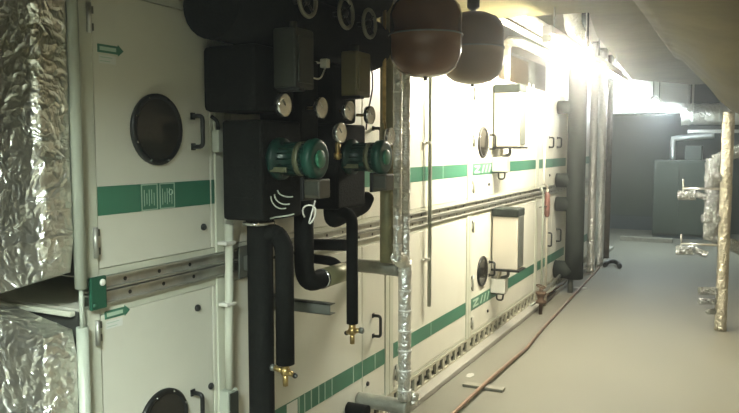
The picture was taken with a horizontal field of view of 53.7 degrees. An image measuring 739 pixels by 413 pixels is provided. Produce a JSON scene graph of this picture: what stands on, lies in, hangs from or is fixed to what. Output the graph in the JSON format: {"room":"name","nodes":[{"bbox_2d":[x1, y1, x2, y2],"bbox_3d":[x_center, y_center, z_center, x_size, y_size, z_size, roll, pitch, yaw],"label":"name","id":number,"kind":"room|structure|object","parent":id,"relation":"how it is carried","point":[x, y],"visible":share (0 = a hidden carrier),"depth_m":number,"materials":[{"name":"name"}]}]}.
{"room":"mechanical room","nodes":[
{"label":"mechanical room","id":0,"kind":"room"},
{"bbox_2d":[179,0,704,84],"bbox_3d":[0.421,-1.332,3.782,3.850,0.240,16.500,2,5,27],"label":"ceiling","id":1,"kind":"structure","parent":0,"point":[620,25],"depth_m":5.56,"materials":[{"name":"white paint"}]},
{"bbox_2d":[382,10,385,122],"bbox_3d":[0.073,-0.801,3.558,0.018,0.778,0.018,2,5,27],"label":"pipe","id":2,"kind":"object","parent":1,"relation":"attached to","point":[384,12],"visible":0.52,"depth_m":3.57,"materials":[{"name":"grey metal"}]},
{"bbox_2d":[383,120,394,145],"bbox_3d":[0.081,-0.359,3.546,0.061,0.126,0.086,2,5,27],"label":"pressure gauge","id":3,"kind":"object","parent":2,"relation":"attached to","point":[389,134],"visible":0.91,"depth_m":3.53,"materials":[{"name":"silver metal"}]},
{"bbox_2d":[380,1,393,262],"bbox_3d":[0.089,-0.456,3.696,0.072,1.488,0.072,2,5,27],"label":"pipe","id":4,"kind":"object","parent":1,"relation":"attached to","point":[386,197],"visible":0.45,"depth_m":3.69,"materials":[{"name":"grey metal"}]},
{"bbox_2d":[388,0,462,80],"bbox_3d":[0.257,-0.875,3.329,0.342,0.595,0.342,2,5,27],"label":"tank","id":5,"kind":"object","parent":1,"relation":"hanging from","point":[425,36],"visible":1,"depth_m":3.21,"materials":[{"name":"red metal"}]},
{"bbox_2d":[446,0,504,86],"bbox_3d":[0.555,-0.933,3.915,0.342,0.575,0.342,2,5,27],"label":"tank","id":6,"kind":"object","parent":1,"relation":"hanging from","point":[481,61],"visible":0.72,"depth_m":3.78,"materials":[{"name":"grey metal"}]},
{"bbox_2d":[509,16,547,35],"bbox_3d":[1.632,-1.471,6.360,0.112,0.110,2.800,2,5,27],"label":"pipe","id":7,"kind":"object","parent":1,"relation":"attached to","point":[532,23],"visible":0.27,"depth_m":5.47,"materials":[{"name":"white metal"}]},
{"bbox_2d":[499,18,579,62],"bbox_3d":[1.551,-1.425,6.405,0.047,0.047,2.800,2,5,27],"label":"pipe","id":8,"kind":"object","parent":1,"relation":"attached to","point":[505,22],"visible":0.88,"depth_m":5.94,"materials":[{"name":"silver metal"}]},
{"bbox_2d":[563,13,589,47],"bbox_3d":[1.631,-1.474,5.793,0.165,0.292,1.629,2,5,19],"label":"pipe","id":9,"kind":"object","parent":1,"relation":"attached to","point":[573,26],"visible":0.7,"depth_m":5.71,"materials":[{"name":"white metal"}]},
{"bbox_2d":[633,0,738,113],"bbox_3d":[2.744,-1.011,5.440,1.169,0.666,3.900,2,5,27],"label":"duct","id":10,"kind":"object","parent":1,"relation":"hanging from","point":[703,35],"visible":1,"depth_m":5.32,"materials":[{"name":"beige metal"}]},
{"bbox_2d":[511,52,545,90],"bbox_3d":[-0.653,-0.448,6.114,0.100,3.100,19.550,2,5,27],"label":"wall","id":11,"kind":"structure","parent":0,"point":[536,72],"depth_m":13.05,"materials":[{"name":"paint"}]},
{"bbox_2d":[503,14,611,66],"bbox_3d":[1.109,-1.970,5.095,4.050,0.100,19.750,2,5,27],"label":"ceiling","id":12,"kind":"structure","parent":0,"point":[548,19],"depth_m":9.85,"materials":[{"name":"white paint"}]},
{"bbox_2d":[542,7,603,66],"bbox_3d":[1.475,-1.495,5.168,0.133,0.860,1.500,2,5,27],"label":"lamp","id":13,"kind":"object","parent":12,"relation":"hanging from","point":[551,35],"visible":0.97,"depth_m":4.92,"materials":[{"name":"white plastic"}]},
{"bbox_2d":[591,39,629,81],"bbox_3d":[2.211,-1.613,6.617,0.133,0.860,1.400,2,5,27],"label":"lamp","id":14,"kind":"object","parent":12,"relation":"hanging from","point":[608,69],"visible":0.78,"depth_m":6.49,"materials":[{"name":"white plastic"}]},
{"bbox_2d":[545,59,690,114],"bbox_3d":[4.272,-2.054,12.618,2.320,0.925,0.630,2,5,27],"label":"duct","id":15,"kind":"object","parent":12,"relation":"hanging from","point":[632,97],"visible":0.43,"depth_m":12.24,"materials":[{"name":"metal"}]},
{"bbox_2d":[650,81,666,106],"bbox_3d":[4.464,-1.989,11.233,0.133,0.860,1.300,2,5,27],"label":"lamp","id":16,"kind":"object","parent":12,"relation":"hanging from","point":[653,99],"visible":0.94,"depth_m":11.01,"materials":[{"name":"white plastic"}]},
{"bbox_2d":[681,84,738,125],"bbox_3d":[5.617,-1.847,11.335,1.390,1.161,0.361,2,5,27],"label":"duct","id":17,"kind":"object","parent":12,"relation":"hanging from","point":[704,113],"visible":0.8,"depth_m":11.42,"materials":[{"name":"white metal"}]},
{"bbox_2d":[410,228,738,412],"bbox_3d":[1.109,1.229,5.356,4.050,0.120,19.750,2,5,27],"label":"floor","id":18,"kind":"structure","parent":0,"point":[638,339],"depth_m":5.82,"materials":[{"name":"concrete"}]},
{"bbox_2d":[242,220,297,412],"bbox_3d":[-0.387,0.711,2.856,0.212,1.316,0.133,2,5,27],"label":"insulated pipe","id":19,"kind":"object","parent":18,"relation":"on","point":[262,236],"visible":0.96,"depth_m":2.81,"materials":[{"name":"black rubber"}]},
{"bbox_2d":[223,119,329,223],"bbox_3d":[-0.320,-0.135,2.775,0.389,0.381,0.273,2,5,27],"label":"pump","id":20,"kind":"object","parent":19,"relation":"on","point":[261,158],"visible":1,"depth_m":2.69,"materials":[{"name":"black rubber"}]},
{"bbox_2d":[270,190,293,218],"bbox_3d":[-0.323,-0.005,2.671,0.113,0.111,0.015,3,5,32],"label":"cable tails","id":21,"kind":"object","parent":20,"relation":"attached to","point":[277,190],"visible":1,"depth_m":2.67,"materials":[{"name":"white plastic"}]},
{"bbox_2d":[463,381,504,392],"bbox_3d":[0.760,1.200,4.856,0.275,0.020,0.070,2,5,27],"label":"batten","id":22,"kind":"object","parent":18,"relation":"on","point":[468,384],"visible":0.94,"depth_m":4.83,"materials":[{"name":"beige wood"}]},
{"bbox_2d":[388,246,613,412],"bbox_3d":[0.500,1.097,5.992,0.982,0.040,12.950,2,5,27],"label":"trim","id":23,"kind":"structure","parent":18,"relation":"on","point":[446,375],"depth_m":5.59,"materials":[{"name":"concrete"}]},
{"bbox_2d":[0,300,77,412],"bbox_3d":[-1.081,0.862,2.281,0.368,1.109,0.128,2,5,27],"label":"duct","id":24,"kind":"object","parent":23,"relation":"on","point":[38,356],"visible":1,"depth_m":2.19,"materials":[{"name":"silver metal"}]},
{"bbox_2d":[0,0,72,293],"bbox_3d":[-1.078,-0.386,2.180,0.372,1.375,0.126,2,5,27],"label":"duct","id":25,"kind":"object","parent":24,"relation":"on","point":[36,225],"visible":1,"depth_m":2.11,"materials":[{"name":"silver metal"}]},
{"bbox_2d":[65,0,90,412],"bbox_3d":[-0.880,0.150,2.219,0.036,2.458,0.036,2,5,27],"label":"vertical pipe","id":26,"kind":"object","parent":23,"relation":"on","point":[71,6],"visible":1,"depth_m":2.19,"materials":[{"name":"white metal"}]},
{"bbox_2d":[0,276,224,412],"bbox_3d":[-1.219,0.802,2.864,1.206,1.054,0.702,2,5,27],"label":"air handling unit","id":27,"kind":"object","parent":23,"relation":"on","point":[162,351],"visible":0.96,"depth_m":2.56,"materials":[{"name":"beige paint"}]},
{"bbox_2d":[2,300,74,316],"bbox_3d":[-1.399,0.314,2.508,1.070,0.018,0.022,2,5,27],"label":"rail","id":28,"kind":"object","parent":27,"relation":"attached to","point":[28,307],"visible":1,"depth_m":2.31,"materials":[{"name":"metal"}]},
{"bbox_2d":[60,0,224,310],"bbox_3d":[-1.219,-0.233,2.780,1.206,1.028,0.702,2,5,27],"label":"air handling unit","id":29,"kind":"object","parent":27,"relation":"on","point":[154,183],"depth_m":2.47,"materials":[{"name":"beige paint"}]},
{"bbox_2d":[210,115,222,151],"bbox_3d":[-0.575,-0.278,2.788,0.035,0.141,0.069,2,5,27],"label":"junction box","id":30,"kind":"object","parent":29,"relation":"attached to","point":[217,135],"visible":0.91,"depth_m":2.77,"materials":[{"name":"grey plastic"}]},
{"bbox_2d":[218,224,236,389],"bbox_3d":[-0.556,0.697,2.892,0.044,1.260,0.061,2,5,27],"label":"cable conduit","id":31,"kind":"object","parent":27,"relation":"attached to","point":[228,243],"visible":1,"depth_m":2.86,"materials":[{"name":"paint"}]},
{"bbox_2d":[220,387,238,412],"bbox_3d":[-0.555,0.795,2.896,0.050,0.145,0.065,2,5,27],"label":"junction box","id":32,"kind":"object","parent":27,"relation":"attached to","point":[229,399],"visible":0.92,"depth_m":2.87,"materials":[{"name":"grey plastic"}]},
{"bbox_2d":[233,237,388,412],"bbox_3d":[-0.718,0.722,3.852,1.206,1.054,1.520,2,5,27],"label":"air handling unit","id":33,"kind":"object","parent":23,"relation":"on","point":[331,371],"visible":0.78,"depth_m":3.67,"materials":[{"name":"beige paint"}]},
{"bbox_2d":[221,42,379,278],"bbox_3d":[-0.699,-0.301,3.760,1.248,1.050,1.520,2,5,27],"label":"air handling unit","id":34,"kind":"object","parent":33,"relation":"on","point":[369,222],"depth_m":3.71,"materials":[{"name":"beige paint"}]},
{"bbox_2d":[183,0,389,70],"bbox_3d":[-0.276,-0.753,3.081,0.250,0.250,1.220,2,5,27],"label":"header","id":35,"kind":"object","parent":34,"relation":"attached to","point":[233,22],"visible":0.64,"depth_m":2.71,"materials":[{"name":"black rubber"}]},
{"bbox_2d":[204,43,292,113],"bbox_3d":[-0.455,-0.478,2.772,0.242,0.242,0.260,2,5,27],"label":"insulation","id":36,"kind":"object","parent":35,"relation":"attached to","point":[238,78],"visible":0.84,"depth_m":2.66,"materials":[{"name":"black plastic"}]},
{"bbox_2d":[274,93,291,116],"bbox_3d":[-0.329,-0.377,2.712,0.043,0.086,0.086,2,5,27],"label":"pressure gauge","id":37,"kind":"object","parent":36,"relation":"attached to","point":[282,104],"visible":1,"depth_m":2.69,"materials":[{"name":"silver metal"}]},
{"bbox_2d":[273,21,313,91],"bbox_3d":[-0.276,-0.556,2.716,0.120,0.262,0.138,2,5,27],"label":"actuator","id":38,"kind":"object","parent":36,"relation":"attached to","point":[292,45],"visible":1,"depth_m":2.67,"materials":[{"name":"grey plastic"}]},
{"bbox_2d":[314,58,329,79],"bbox_3d":[-0.228,-0.549,2.932,0.034,0.105,0.213,3,5,29],"label":"plug","id":39,"kind":"object","parent":38,"relation":"attached to","point":[324,63],"visible":0.67,"depth_m":2.99,"materials":[{"name":"white plastic"}]},
{"bbox_2d":[260,61,317,140],"bbox_3d":[-0.335,-0.438,3.035,0.200,0.340,0.160,2,5,27],"label":"insulation","id":40,"kind":"object","parent":35,"relation":"attached to","point":[308,122],"visible":0.18,"depth_m":2.98,"materials":[{"name":"black rubber"}]},
{"bbox_2d":[307,97,327,117],"bbox_3d":[-0.220,-0.400,2.959,0.073,0.086,0.086,2,5,27],"label":"pressure gauge","id":41,"kind":"object","parent":40,"relation":"attached to","point":[320,106],"visible":1,"depth_m":2.93,"materials":[{"name":"silver metal"}]},
{"bbox_2d":[292,0,317,18],"bbox_3d":[-0.259,-0.784,2.783,0.070,0.137,0.137,2,5,27],"label":"handwheel","id":42,"kind":"object","parent":35,"relation":"attached to","point":[299,2],"visible":1,"depth_m":2.77,"materials":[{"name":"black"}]},
{"bbox_2d":[332,0,354,29],"bbox_3d":[-0.121,-0.806,3.054,0.070,0.137,0.137,2,5,27],"label":"handwheel","id":43,"kind":"object","parent":35,"relation":"attached to","point":[341,14],"visible":1,"depth_m":3.04,"materials":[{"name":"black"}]},
{"bbox_2d":[318,0,393,18],"bbox_3d":[-0.258,-0.997,3.052,0.236,0.236,1.220,2,5,27],"label":"header","id":44,"kind":"object","parent":35,"relation":"on","point":[378,6],"visible":0.6,"depth_m":3.41,"materials":[{"name":"black rubber"}]},
{"bbox_2d":[356,8,376,38],"bbox_3d":[-0.024,-0.811,3.246,0.070,0.137,0.137,2,5,27],"label":"handwheel","id":45,"kind":"object","parent":35,"relation":"attached to","point":[365,24],"visible":1,"depth_m":3.23,"materials":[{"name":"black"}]},
{"bbox_2d":[314,239,345,250],"bbox_3d":[-0.197,0.176,3.358,0.221,0.065,0.052,3,6,35],"label":"insulated pipe","id":46,"kind":"object","parent":34,"relation":"attached to","point":[319,244],"visible":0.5,"depth_m":3.32,"materials":[{"name":"black plastic"}]},
{"bbox_2d":[314,124,393,209],"bbox_3d":[-0.068,-0.179,3.273,0.389,0.374,0.273,2,5,27],"label":"pump","id":47,"kind":"object","parent":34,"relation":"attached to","point":[346,175],"visible":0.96,"depth_m":3.18,"materials":[{"name":"teal"}]},
{"bbox_2d":[317,63,354,123],"bbox_3d":[-0.204,-0.499,3.267,0.220,0.257,0.220,2,5,27],"label":"insulation","id":48,"kind":"object","parent":47,"relation":"on","point":[329,85],"visible":0.37,"depth_m":3.14,"materials":[{"name":"black rubber"}]},
{"bbox_2d":[339,100,354,120],"bbox_3d":[-0.106,-0.415,3.163,0.053,0.086,0.086,2,5,27],"label":"pressure gauge","id":49,"kind":"object","parent":48,"relation":"attached to","point":[347,110],"visible":1,"depth_m":3.14,"materials":[{"name":"silver metal"}]},
{"bbox_2d":[341,45,369,99],"bbox_3d":[-0.052,-0.585,3.193,0.099,0.236,0.143,2,5,27],"label":"actuator","id":50,"kind":"object","parent":48,"relation":"attached to","point":[355,64],"visible":1,"depth_m":3.15,"materials":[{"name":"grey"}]},
{"bbox_2d":[356,106,374,123],"bbox_3d":[-0.018,-0.418,3.344,0.059,0.082,0.090,2,5,27],"label":"pressure gauge","id":51,"kind":"object","parent":48,"relation":"attached to","point":[369,112],"visible":1,"depth_m":3.32,"materials":[{"name":"silver metal"}]},
{"bbox_2d":[334,143,341,159],"bbox_3d":[-0.137,-0.247,3.128,0.029,0.095,0.034,2,5,27],"label":"brass fitting","id":52,"kind":"object","parent":47,"relation":"attached to","point":[337,155],"visible":0.86,"depth_m":3.12,"materials":[{"name":"gold metal"}]},
{"bbox_2d":[332,122,346,142],"bbox_3d":[-0.129,-0.314,3.118,0.026,0.090,0.090,2,5,27],"label":"pressure gauge","id":53,"kind":"object","parent":52,"relation":"attached to","point":[339,132],"visible":1,"depth_m":3.10,"materials":[{"name":"silver metal"}]},
{"bbox_2d":[333,207,363,343],"bbox_3d":[-0.088,0.304,3.248,0.156,0.620,0.052,3,6,37],"label":"insulated pipe","id":54,"kind":"object","parent":47,"relation":"attached to","point":[345,213],"visible":0.98,"depth_m":3.22,"materials":[{"name":"black rubber"}]},
{"bbox_2d":[323,192,373,227],"bbox_3d":[-0.095,0.012,3.464,0.068,0.148,0.422,2,5,27],"label":"insulated pipe","id":55,"kind":"object","parent":47,"relation":"attached to","point":[334,221],"visible":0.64,"depth_m":3.37,"materials":[{"name":"black plastic"}]},
{"bbox_2d":[365,61,373,129],"bbox_3d":[-0.003,-0.518,3.401,0.018,0.323,0.070,2,5,27],"label":"cable","id":56,"kind":"object","parent":47,"relation":"attached to","point":[370,61],"visible":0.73,"depth_m":3.42,"materials":[{"name":"black plastic"}]},
{"bbox_2d":[274,293,334,314],"bbox_3d":[-0.288,0.425,3.129,0.298,0.075,0.075,2,5,27],"label":"strut","id":57,"kind":"object","parent":33,"relation":"attached to","point":[300,305],"visible":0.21,"depth_m":3.08,"materials":[{"name":"grey metal"}]},
{"bbox_2d":[299,366,353,412],"bbox_3d":[-0.208,0.917,3.659,0.002,0.090,0.548,2,5,27],"label":"print","id":58,"kind":"object","parent":33,"relation":"attached to","point":[325,390],"depth_m":3.64,"materials":[{"name":"green"}]},
{"bbox_2d":[314,254,340,265],"bbox_3d":[-0.204,0.262,3.429,0.169,0.071,0.061,2,5,27],"label":"insulated pipe","id":59,"kind":"object","parent":33,"relation":"attached to","point":[318,259],"visible":0.63,"depth_m":3.40,"materials":[{"name":"black plastic"}]},
{"bbox_2d":[294,176,345,290],"bbox_3d":[-0.193,0.041,3.176,0.091,0.633,0.431,2,5,27],"label":"insulated pipe","id":60,"kind":"object","parent":59,"relation":"attached to","point":[310,279],"visible":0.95,"depth_m":3.01,"materials":[{"name":"black plastic"}]},
{"bbox_2d":[345,392,418,412],"bbox_3d":[0.072,1.039,3.860,0.326,0.118,0.248,2,5,27],"label":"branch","id":61,"kind":"object","parent":33,"relation":"attached to","point":[364,402],"visible":0.92,"depth_m":3.85,"materials":[{"name":"grey metal"}]},
{"bbox_2d":[391,0,411,401],"bbox_3d":[0.163,-0.089,3.695,0.084,2.218,0.159,2,5,21],"label":"pipe","id":62,"kind":"object","parent":61,"relation":"on","point":[400,257],"visible":0.76,"depth_m":3.70,"materials":[{"name":"silver metal"}]},
{"bbox_2d":[358,259,397,275],"bbox_3d":[0.047,0.321,3.847,0.242,0.077,0.076,2,5,27],"label":"branch","id":63,"kind":"object","parent":62,"relation":"attached to","point":[364,265],"visible":0.87,"depth_m":3.82,"materials":[{"name":"grey metal"}]},
{"bbox_2d":[389,215,469,397],"bbox_3d":[-0.072,0.615,5.163,1.170,1.054,1.410,2,5,27],"label":"air handling unit","id":64,"kind":"object","parent":23,"relation":"on","point":[439,334],"visible":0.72,"depth_m":4.94,"materials":[{"name":"beige paint"}]},
{"bbox_2d":[410,75,470,228],"bbox_3d":[-0.076,-0.423,5.081,1.162,1.023,1.410,2,5,27],"label":"air handling unit","id":65,"kind":"object","parent":64,"relation":"on","point":[451,100],"visible":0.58,"depth_m":4.92,"materials":[{"name":"beige paint"}]},
{"bbox_2d":[421,78,432,306],"bbox_3d":[0.376,-0.312,4.669,0.043,1.934,0.110,2,5,27],"label":"cable conduit","id":66,"kind":"object","parent":65,"relation":"attached to","point":[429,142],"visible":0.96,"depth_m":4.69,"materials":[{"name":"white plastic"}]},
{"bbox_2d":[464,198,536,351],"bbox_3d":[0.725,0.490,6.694,1.206,1.054,2.050,2,5,27],"label":"air handling unit","id":67,"kind":"object","parent":23,"relation":"on","point":[486,314],"visible":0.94,"depth_m":6.02,"materials":[{"name":"beige paint"}]},
{"bbox_2d":[490,277,507,300],"bbox_3d":[1.074,0.685,6.046,0.123,0.185,0.095,2,5,27],"label":"box","id":68,"kind":"object","parent":67,"relation":"attached to","point":[498,286],"visible":1,"depth_m":6.01,"materials":[{"name":"white plastic"}]},
{"bbox_2d":[469,82,538,213],"bbox_3d":[0.725,-0.547,6.609,1.206,1.023,2.050,2,5,27],"label":"air handling unit","id":69,"kind":"object","parent":67,"relation":"on","point":[487,192],"visible":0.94,"depth_m":5.94,"materials":[{"name":"beige paint"}]},
{"bbox_2d":[492,157,509,179],"bbox_3d":[1.074,-0.311,5.965,0.123,0.185,0.095,2,5,27],"label":"box","id":70,"kind":"object","parent":69,"relation":"attached to","point":[499,164],"visible":1,"depth_m":5.92,"materials":[{"name":"white plastic"}]},
{"bbox_2d":[493,84,527,156],"bbox_3d":[1.145,-0.689,5.940,0.242,0.596,0.210,2,5,27],"label":"box","id":71,"kind":"object","parent":69,"relation":"attached to","point":[509,99],"visible":0.98,"depth_m":5.86,"materials":[{"name":"beige metal"}]},
{"bbox_2d":[493,147,527,148],"bbox_3d":[1.149,-0.480,5.957,0.235,0.017,0.207,2,5,27],"label":"drip tray","id":72,"kind":"object","parent":71,"relation":"on","point":[493,147],"depth_m":5.87,"materials":[{"name":"black plastic"}]},
{"bbox_2d":[498,55,527,86],"bbox_3d":[0.952,-1.365,7.389,0.550,0.479,3.000,2,5,27],"label":"duct","id":73,"kind":"object","parent":69,"relation":"on","point":[518,67],"visible":0.11,"depth_m":8.20,"materials":[{"name":"beige metal"}]},
{"bbox_2d":[490,78,564,100],"bbox_3d":[1.496,-1.110,6.909,0.052,0.110,3.200,2,5,27],"label":"cable tray","id":74,"kind":"object","parent":69,"relation":"on","point":[532,90],"visible":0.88,"depth_m":7.01,"materials":[{"name":"white metal"}]},
{"bbox_2d":[501,36,566,80],"bbox_3d":[1.562,-1.300,6.979,0.278,0.415,1.788,2,5,27],"label":"pipe","id":75,"kind":"object","parent":69,"relation":"on","point":[510,41],"visible":0.91,"depth_m":6.47,"materials":[{"name":"white metal"}]},
{"bbox_2d":[491,207,525,278],"bbox_3d":[1.145,0.308,6.021,0.242,0.596,0.210,2,5,27],"label":"box","id":76,"kind":"object","parent":67,"relation":"attached to","point":[508,222],"visible":0.99,"depth_m":5.94,"materials":[{"name":"beige"}]},
{"bbox_2d":[491,267,525,272],"bbox_3d":[1.149,0.517,6.038,0.235,0.017,0.207,2,5,27],"label":"drip tray","id":77,"kind":"object","parent":76,"relation":"on","point":[500,269],"depth_m":5.95,"materials":[{"name":"black plastic"}]},
{"bbox_2d":[529,285,556,306],"bbox_3d":[1.829,0.930,7.648,0.031,0.029,1.121,2,5,27],"label":"loose cable","id":78,"kind":"object","parent":23,"relation":"on","point":[555,286],"visible":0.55,"depth_m":7.81,"materials":[{"name":"white plastic"}]},
{"bbox_2d":[535,191,565,300],"bbox_3d":[1.501,0.365,8.224,1.206,1.054,1.390,2,5,27],"label":"air handling unit","id":79,"kind":"object","parent":23,"relation":"on","point":[556,219],"visible":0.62,"depth_m":7.96,"materials":[{"name":"beige paint"}]},
{"bbox_2d":[536,95,567,196],"bbox_3d":[1.501,-0.672,8.139,1.206,1.023,1.390,2,5,27],"label":"air handling unit","id":80,"kind":"object","parent":79,"relation":"on","point":[556,124],"visible":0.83,"depth_m":7.82,"materials":[{"name":"beige paint"}]},
{"bbox_2d":[547,279,567,296],"bbox_3d":[2.085,0.895,8.078,0.032,0.029,1.121,2,5,27],"label":"loose cable","id":81,"kind":"object","parent":23,"relation":"on","point":[558,286],"visible":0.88,"depth_m":8.01,"materials":[{"name":"metal"}]},
{"bbox_2d":[564,185,596,278],"bbox_3d":[2.478,0.204,10.205,1.155,1.054,3.040,2,5,27],"label":"air handling unit","id":82,"kind":"object","parent":23,"relation":"on","point":[586,186],"visible":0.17,"depth_m":9.75,"materials":[{"name":"beige paint"}]},
{"bbox_2d":[567,107,598,185],"bbox_3d":[2.481,-0.833,10.119,1.162,1.023,3.040,2,5,27],"label":"air handling unit","id":83,"kind":"object","parent":82,"relation":"on","point":[588,108],"visible":0.14,"depth_m":9.66,"materials":[{"name":"beige paint"}]},
{"bbox_2d":[451,266,599,412],"bbox_3d":[1.623,1.039,6.627,0.082,0.044,6.702,2,5,25],"label":"copper pipe","id":84,"kind":"object","parent":18,"relation":"on","point":[528,345],"visible":1,"depth_m":5.49,"materials":[{"name":"brown metal"}]},
{"bbox_2d":[540,188,543,286],"bbox_3d":[1.682,0.417,7.149,0.019,1.208,0.086,2,5,27],"label":"pipe","id":85,"kind":"object","parent":18,"relation":"on","point":[542,224],"visible":0.94,"depth_m":7.16,"materials":[{"name":"metal"}]},
{"bbox_2d":[539,95,549,305],"bbox_3d":[1.736,-0.039,7.244,0.065,2.100,0.199,3,6,32],"label":"pipe","id":86,"kind":"object","parent":18,"relation":"on","point":[547,194],"visible":1,"depth_m":7.28,"materials":[{"name":"beige"}]},
{"bbox_2d":[535,274,560,314],"bbox_3d":[1.854,0.856,7.422,0.107,0.289,1.051,2,5,27],"label":"valve","id":87,"kind":"object","parent":18,"relation":"on","point":[541,293],"visible":1,"depth_m":6.98,"materials":[{"name":"metal"}]},
{"bbox_2d":[553,13,588,292],"bbox_3d":[2.197,-0.592,7.944,0.305,3.090,0.196,2,5,27],"label":"pipe","id":88,"kind":"object","parent":18,"relation":"on","point":[571,269],"visible":0.85,"depth_m":7.88,"materials":[{"name":"grey metal"}]},
{"bbox_2d":[586,42,599,272],"bbox_3d":[2.825,-0.601,9.221,0.106,2.900,0.107,2,5,27],"label":"pipe","id":89,"kind":"object","parent":18,"relation":"on","point":[594,104],"visible":0.91,"depth_m":9.19,"materials":[{"name":"white metal"}]},
{"bbox_2d":[595,48,608,265],"bbox_3d":[3.109,-0.647,9.782,0.118,2.900,0.116,0,5,2],"label":"pipe","id":90,"kind":"object","parent":18,"relation":"on","point":[603,78],"visible":0.86,"depth_m":9.75,"materials":[{"name":"white metal"}]},
{"bbox_2d":[603,55,614,257],"bbox_3d":[3.421,-0.702,10.462,0.098,2.900,0.100,2,5,27],"label":"pipe","id":91,"kind":"object","parent":18,"relation":"on","point":[608,163],"visible":0.63,"depth_m":10.43,"materials":[{"name":"silver metal"}]},
{"bbox_2d":[603,259,621,268],"bbox_3d":[3.285,0.766,9.812,0.250,0.078,0.314,2,5,27],"label":"hose","id":92,"kind":"object","parent":18,"relation":"on","point":[610,261],"visible":1,"depth_m":9.81,"materials":[{"name":"black plastic"}]},
{"bbox_2d":[620,236,672,242],"bbox_3d":[4.707,0.558,12.414,0.830,0.070,0.150,2,5,27],"label":"batten","id":93,"kind":"object","parent":18,"relation":"on","point":[622,238],"visible":1,"depth_m":12.37,"materials":[{"name":"grey metal"}]},
{"bbox_2d":[652,159,705,239],"bbox_3d":[5.574,-0.149,13.088,0.840,1.370,0.865,2,5,27],"label":"cabinet","id":94,"kind":"object","parent":18,"relation":"on","point":[672,217],"visible":0.75,"depth_m":12.72,"materials":[{"name":"grey metal"}]},
{"bbox_2d":[670,133,714,159],"bbox_3d":[5.607,-1.048,12.698,0.704,0.475,0.105,2,5,27],"label":"pipe","id":95,"kind":"object","parent":94,"relation":"on","point":[674,139],"visible":0.99,"depth_m":12.72,"materials":[{"name":"white metal"}]},
{"bbox_2d":[685,146,702,159],"bbox_3d":[5.704,-0.941,12.826,0.270,0.249,0.500,2,5,27],"label":"control box","id":96,"kind":"object","parent":94,"relation":"on","point":[691,152],"visible":0.98,"depth_m":12.61,"materials":[{"name":"grey metal"}]},
{"bbox_2d":[714,112,734,331],"bbox_3d":[3.075,0.137,6.321,0.102,1.900,0.103,2,5,27],"label":"pipe","id":97,"kind":"object","parent":18,"relation":"on","point":[728,124],"visible":1,"depth_m":6.29,"materials":[{"name":"silver metal"}]},
{"bbox_2d":[676,234,716,257],"bbox_3d":[2.873,0.348,6.418,0.330,0.198,0.087,2,5,27],"label":"valve","id":98,"kind":"object","parent":97,"relation":"attached to","point":[680,250],"visible":1,"depth_m":6.41,"materials":[{"name":"silver metal"}]},
{"bbox_2d":[677,179,718,201],"bbox_3d":[2.873,-0.141,6.379,0.331,0.196,0.094,2,5,27],"label":"valve","id":99,"kind":"object","parent":97,"relation":"attached to","point":[691,194],"visible":1,"depth_m":6.38,"materials":[{"name":"silver metal"}]},
{"bbox_2d":[697,287,716,294],"bbox_3d":[2.953,0.739,6.384,0.142,0.073,0.076,0,5,3],"label":"stub","id":100,"kind":"object","parent":97,"relation":"attached to","point":[701,290],"visible":1,"depth_m":6.36,"materials":[{"name":"grey metal"}]},
{"bbox_2d":[697,298,716,304],"bbox_3d":[2.953,0.829,6.391,0.142,0.062,0.062,0,5,4],"label":"stub","id":101,"kind":"object","parent":97,"relation":"attached to","point":[701,301],"visible":1,"depth_m":6.37,"materials":[{"name":"grey metal"}]},
{"bbox_2d":[701,214,719,222],"bbox_3d":[2.955,0.106,6.331,0.137,0.078,0.079,0,5,3],"label":"stub","id":102,"kind":"object","parent":97,"relation":"attached to","point":[705,218],"visible":1,"depth_m":6.30,"materials":[{"name":"grey metal"}]},
{"bbox_2d":[705,308,716,314],"bbox_3d":[2.987,0.919,6.382,0.078,0.054,0.055,-2,5,-18],"label":"stub","id":103,"kind":"object","parent":97,"relation":"attached to","point":[712,311],"visible":1,"depth_m":6.37,"materials":[{"name":"grey metal"}]},
{"bbox_2d":[704,173,721,182],"bbox_3d":[2.964,-0.248,6.299,0.118,0.082,0.083,0,5,-1],"label":"stub","id":104,"kind":"object","parent":97,"relation":"attached to","point":[708,177],"visible":1,"depth_m":6.27,"materials":[{"name":"grey metal"}]},
{"bbox_2d":[702,143,738,254],"bbox_3d":[3.130,-0.073,6.422,0.350,0.997,0.147,2,5,27],"label":"pipe","id":105,"kind":"object","parent":97,"relation":"attached to","point":[712,165],"visible":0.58,"depth_m":6.41,"materials":[{"name":"grey metal"}]},
{"bbox_2d":[610,84,738,233],"bbox_3d":[5.544,-1.088,13.963,3.850,3.100,0.100,2,5,27],"label":"wall","id":106,"kind":"structure","parent":0,"point":[640,140],"depth_m":14.04,"materials":[{"name":"grey paint"}]},
{"bbox_2d":[610,215,651,229],"bbox_3d":[4.743,0.295,14.410,2.120,0.270,0.030,2,5,27],"label":"baseboard","id":107,"kind":"structure","parent":106,"relation":"attached to","point":[616,221],"depth_m":14.22,"materials":[{"name":"grey"}]},
{"bbox_3d":[2.871,-0.303,4.337,0.100,3.100,19.550,2,5,27],"label":"wall","id":108,"kind":"structure","parent":0,"visible":0},
{"bbox_2d":[687,129,738,132],"bbox_3d":[5.982,-1.242,12.042,1.349,0.060,0.060,2,5,27],"label":"pipe","id":109,"kind":"object","parent":108,"relation":"attached to","point":[718,130],"visible":0.79,"depth_m":12.18,"materials":[{"name":"silver metal"}]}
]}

